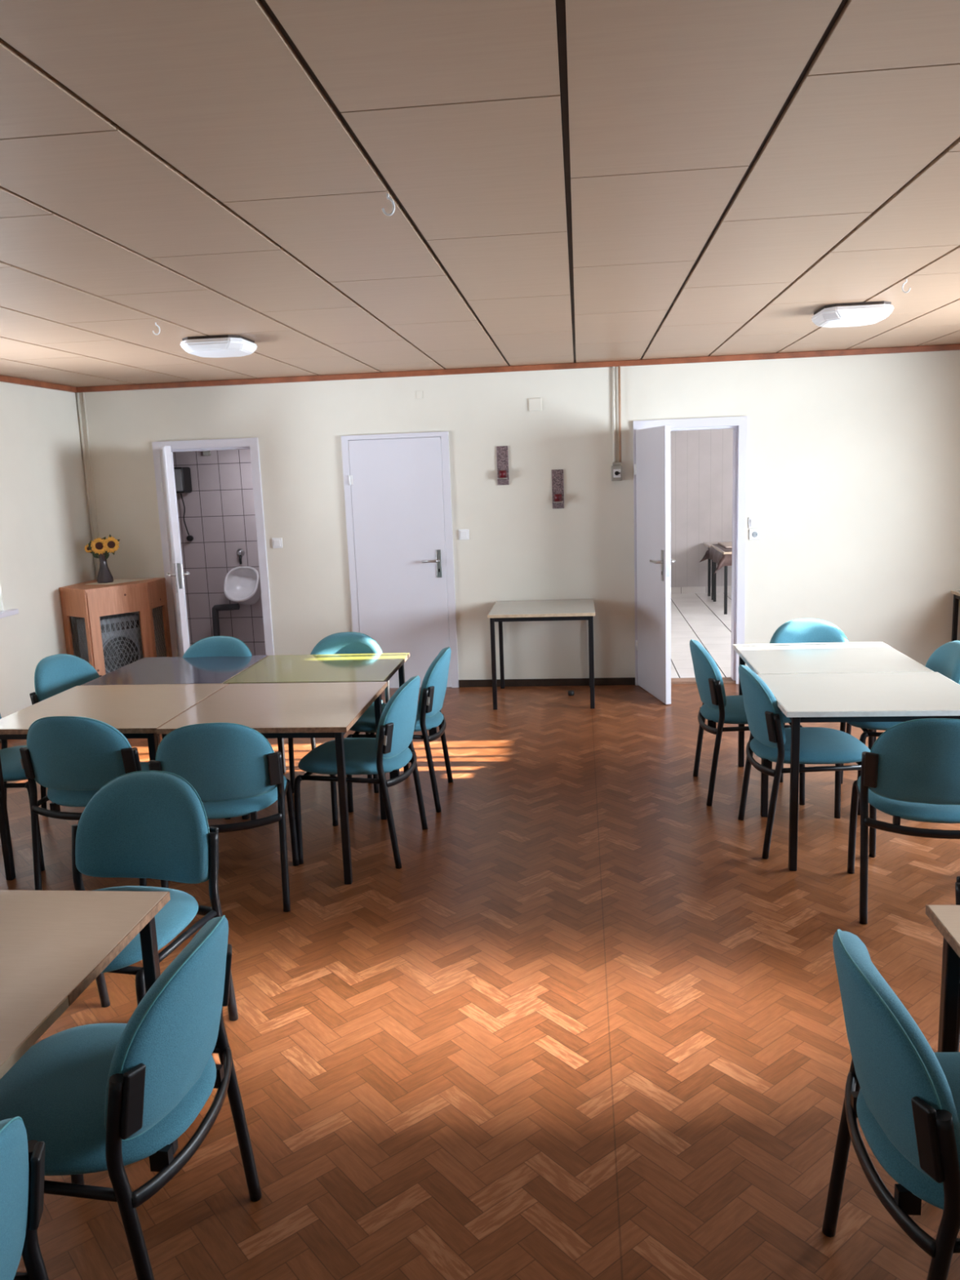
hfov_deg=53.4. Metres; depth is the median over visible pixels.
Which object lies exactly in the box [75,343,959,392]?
trim
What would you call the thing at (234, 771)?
chair
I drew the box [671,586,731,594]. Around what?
baseboard
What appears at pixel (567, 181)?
ceiling
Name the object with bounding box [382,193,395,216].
ceiling hook
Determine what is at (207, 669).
table
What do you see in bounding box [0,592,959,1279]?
floor
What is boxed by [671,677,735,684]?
threshold
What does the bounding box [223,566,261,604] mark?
urinal
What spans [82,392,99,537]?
pipe
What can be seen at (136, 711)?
table
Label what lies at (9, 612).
windowsill
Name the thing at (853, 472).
wall
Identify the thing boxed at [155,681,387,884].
table
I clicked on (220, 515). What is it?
wall
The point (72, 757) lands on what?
chair
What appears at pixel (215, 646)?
chair
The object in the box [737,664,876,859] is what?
chair
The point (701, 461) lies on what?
wall
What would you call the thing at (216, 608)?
drain pipe
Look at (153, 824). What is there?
chair
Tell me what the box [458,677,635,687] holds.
baseboard
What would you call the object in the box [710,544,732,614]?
kitchen table
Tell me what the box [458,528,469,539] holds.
light switch
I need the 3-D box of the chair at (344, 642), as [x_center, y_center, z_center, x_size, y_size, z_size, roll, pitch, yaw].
[-0.786,0.399,5.418,0.520,0.810,0.570,-1,10,6]
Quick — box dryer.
[173,466,193,541]
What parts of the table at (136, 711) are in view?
leg, frame, leg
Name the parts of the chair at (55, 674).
leg, backrest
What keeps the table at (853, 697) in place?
on the floor
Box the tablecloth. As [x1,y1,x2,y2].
[699,543,732,573]
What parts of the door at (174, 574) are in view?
handle, lock plate, handle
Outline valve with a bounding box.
[236,548,244,564]
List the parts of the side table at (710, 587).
leg, leg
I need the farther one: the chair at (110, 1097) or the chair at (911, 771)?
the chair at (911, 771)
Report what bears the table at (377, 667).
on the floor
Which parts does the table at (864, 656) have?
leg, leg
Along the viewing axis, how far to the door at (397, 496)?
7.53 m
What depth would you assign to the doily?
7.59 m
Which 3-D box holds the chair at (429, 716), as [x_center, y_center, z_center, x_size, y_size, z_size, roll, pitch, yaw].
[-0.419,0.446,5.071,0.570,0.810,0.520,-1,10,6]
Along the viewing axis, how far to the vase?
7.50 m
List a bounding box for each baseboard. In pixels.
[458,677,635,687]
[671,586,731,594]
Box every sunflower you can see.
[84,543,91,553]
[90,537,106,555]
[102,533,119,555]
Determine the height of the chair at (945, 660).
0.810 m
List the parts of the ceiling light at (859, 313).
plate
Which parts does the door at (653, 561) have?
handle, lock plate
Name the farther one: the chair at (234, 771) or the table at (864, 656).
the table at (864, 656)
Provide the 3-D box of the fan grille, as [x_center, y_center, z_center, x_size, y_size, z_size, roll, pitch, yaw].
[-2.793,0.123,7.419,0.004,0.261,0.300,7,14,42]
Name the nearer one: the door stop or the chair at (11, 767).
the chair at (11, 767)
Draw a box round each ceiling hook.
[152,322,159,334]
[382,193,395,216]
[902,279,911,293]
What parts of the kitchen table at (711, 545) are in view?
leg, leg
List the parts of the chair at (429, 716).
leg, leg, seat frame, seat, leg, backrest, rail, leg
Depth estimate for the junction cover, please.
7.25 m
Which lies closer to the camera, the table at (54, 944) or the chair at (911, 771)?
the table at (54, 944)
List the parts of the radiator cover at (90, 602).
panel frame, panel frame, panel frame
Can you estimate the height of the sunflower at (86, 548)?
0.212 m
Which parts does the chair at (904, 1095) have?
leg, rail, backrest, seat, leg, seat frame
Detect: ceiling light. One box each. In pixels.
[180,334,257,357]
[811,301,893,327]
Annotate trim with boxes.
[0,374,76,392]
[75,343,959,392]
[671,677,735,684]
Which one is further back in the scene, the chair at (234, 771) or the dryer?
the dryer
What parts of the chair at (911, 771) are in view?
leg, seat frame, leg, seat, rail, backrest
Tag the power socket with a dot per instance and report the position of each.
(754, 534)
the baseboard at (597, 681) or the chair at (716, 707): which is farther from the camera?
the baseboard at (597, 681)
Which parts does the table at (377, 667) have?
leg, leg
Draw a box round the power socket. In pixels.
[749,528,759,539]
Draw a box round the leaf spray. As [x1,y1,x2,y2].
[88,540,109,559]
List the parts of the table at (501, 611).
leg, leg, frame, leg, leg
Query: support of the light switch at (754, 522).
attached to the wall at (853, 472)
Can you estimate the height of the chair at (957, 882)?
0.810 m
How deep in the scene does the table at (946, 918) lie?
2.14 m
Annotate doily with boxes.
[85,577,152,584]
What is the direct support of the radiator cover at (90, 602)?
on the floor
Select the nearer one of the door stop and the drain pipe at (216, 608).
the door stop
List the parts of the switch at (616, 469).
plate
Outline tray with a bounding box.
[717,542,732,548]
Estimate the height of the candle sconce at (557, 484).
0.296 m
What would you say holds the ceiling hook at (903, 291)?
attached to the ceiling
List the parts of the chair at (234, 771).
leg, backrest, seat, rail, leg, seat frame, leg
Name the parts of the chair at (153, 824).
leg, leg, backrest, seat, seat frame, rail, leg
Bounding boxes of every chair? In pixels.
[0,713,44,871]
[0,915,262,1279]
[0,1115,48,1279]
[19,715,149,890]
[29,653,166,808]
[71,770,238,1021]
[147,722,299,911]
[182,635,252,657]
[288,631,390,793]
[293,675,427,869]
[346,646,453,812]
[689,639,804,806]
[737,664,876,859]
[769,617,874,782]
[822,928,959,1279]
[840,640,959,815]
[847,718,959,924]
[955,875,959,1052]
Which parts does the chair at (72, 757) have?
leg, seat frame, rail, backrest, seat, leg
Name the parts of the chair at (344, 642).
leg, leg, backrest, leg, leg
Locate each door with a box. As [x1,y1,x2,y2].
[151,437,274,657]
[341,431,458,688]
[633,416,746,704]
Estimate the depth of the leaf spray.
7.48 m
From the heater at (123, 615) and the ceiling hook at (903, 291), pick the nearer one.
the ceiling hook at (903, 291)
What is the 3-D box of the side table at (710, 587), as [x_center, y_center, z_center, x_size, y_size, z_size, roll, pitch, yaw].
[3.306,-0.897,12.232,0.800,0.685,0.660,-1,10,6]
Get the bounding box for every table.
[0,683,231,879]
[0,889,177,1155]
[80,655,268,747]
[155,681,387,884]
[222,653,409,778]
[487,598,595,709]
[702,541,732,599]
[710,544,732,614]
[733,641,933,777]
[756,671,959,871]
[925,904,959,1052]
[951,590,959,641]
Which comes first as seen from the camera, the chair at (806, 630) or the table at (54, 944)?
the table at (54, 944)
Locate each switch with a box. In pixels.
[271,537,282,548]
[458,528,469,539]
[611,462,622,480]
[748,516,759,528]
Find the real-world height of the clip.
0.045 m
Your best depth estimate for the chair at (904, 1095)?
1.68 m
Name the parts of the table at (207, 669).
leg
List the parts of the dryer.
panel, power cord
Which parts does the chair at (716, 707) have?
leg, rail, backrest, leg, seat, seat frame, leg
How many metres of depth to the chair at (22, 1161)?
1.47 m
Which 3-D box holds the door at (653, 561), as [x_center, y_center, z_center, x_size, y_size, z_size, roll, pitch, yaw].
[1.584,-0.611,7.082,0.838,2.040,0.834,-1,10,6]
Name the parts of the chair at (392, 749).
leg, leg, seat frame, seat, leg, backrest, rail, leg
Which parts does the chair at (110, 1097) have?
leg, seat, leg, seat frame, backrest, rail, leg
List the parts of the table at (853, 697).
leg, leg, frame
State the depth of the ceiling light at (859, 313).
4.88 m
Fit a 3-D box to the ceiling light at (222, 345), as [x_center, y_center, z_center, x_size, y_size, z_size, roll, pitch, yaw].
[-1.455,-1.633,5.331,0.356,0.087,0.356,-1,10,6]
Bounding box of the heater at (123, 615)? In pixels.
[75,612,143,674]
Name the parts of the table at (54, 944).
leg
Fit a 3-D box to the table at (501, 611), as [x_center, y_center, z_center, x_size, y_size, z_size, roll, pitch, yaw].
[0.483,0.094,7.178,0.763,0.700,0.740,-1,10,6]
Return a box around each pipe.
[75,392,97,577]
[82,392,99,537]
[212,603,239,635]
[611,366,615,462]
[617,365,621,462]
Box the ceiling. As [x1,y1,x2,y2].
[0,0,959,386]
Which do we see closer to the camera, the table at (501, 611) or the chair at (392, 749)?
the chair at (392, 749)
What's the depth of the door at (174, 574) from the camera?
7.58 m
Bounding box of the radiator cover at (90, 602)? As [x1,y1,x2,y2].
[58,577,172,675]
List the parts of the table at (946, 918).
leg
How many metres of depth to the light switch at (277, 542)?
7.64 m
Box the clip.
[202,450,210,455]
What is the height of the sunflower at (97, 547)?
0.260 m
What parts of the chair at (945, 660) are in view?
leg, leg, seat frame, seat, backrest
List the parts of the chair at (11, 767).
leg, seat, seat frame, leg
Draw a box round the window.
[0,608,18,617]
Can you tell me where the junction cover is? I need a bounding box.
[528,398,542,411]
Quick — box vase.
[97,553,113,583]
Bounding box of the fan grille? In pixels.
[104,638,138,670]
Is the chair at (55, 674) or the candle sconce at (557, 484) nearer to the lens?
the chair at (55, 674)
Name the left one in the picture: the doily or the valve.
the doily
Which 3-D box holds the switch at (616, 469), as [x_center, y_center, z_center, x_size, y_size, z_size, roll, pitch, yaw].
[1.038,-1.281,7.250,0.080,0.140,0.079,-1,10,6]
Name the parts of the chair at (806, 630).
leg, backrest, leg, leg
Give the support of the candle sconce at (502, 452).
attached to the wall at (853, 472)
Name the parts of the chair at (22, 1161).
backrest, seat frame, leg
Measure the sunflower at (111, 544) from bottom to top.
0.279 m
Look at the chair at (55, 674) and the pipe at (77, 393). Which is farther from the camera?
the pipe at (77, 393)
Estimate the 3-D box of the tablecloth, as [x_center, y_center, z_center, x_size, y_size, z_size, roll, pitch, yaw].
[3.199,-0.979,11.242,1.052,0.239,1.382,-1,10,6]
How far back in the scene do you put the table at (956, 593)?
7.15 m
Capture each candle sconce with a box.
[496,445,509,484]
[551,469,564,508]
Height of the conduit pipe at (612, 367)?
0.745 m
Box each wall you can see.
[0,381,95,718]
[75,345,959,679]
[172,448,266,655]
[670,428,733,587]
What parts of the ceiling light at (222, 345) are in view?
plate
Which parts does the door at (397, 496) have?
handle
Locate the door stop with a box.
[568,689,573,696]
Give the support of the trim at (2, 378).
attached to the wall at (45, 530)
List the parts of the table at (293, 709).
leg, frame, leg, leg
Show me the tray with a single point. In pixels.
(726, 544)
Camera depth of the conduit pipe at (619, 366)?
7.18 m
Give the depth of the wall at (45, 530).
7.02 m
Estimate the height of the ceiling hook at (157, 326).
0.060 m
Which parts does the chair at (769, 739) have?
leg, rail, backrest, leg, seat, seat frame, leg, leg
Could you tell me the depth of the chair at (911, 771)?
3.42 m

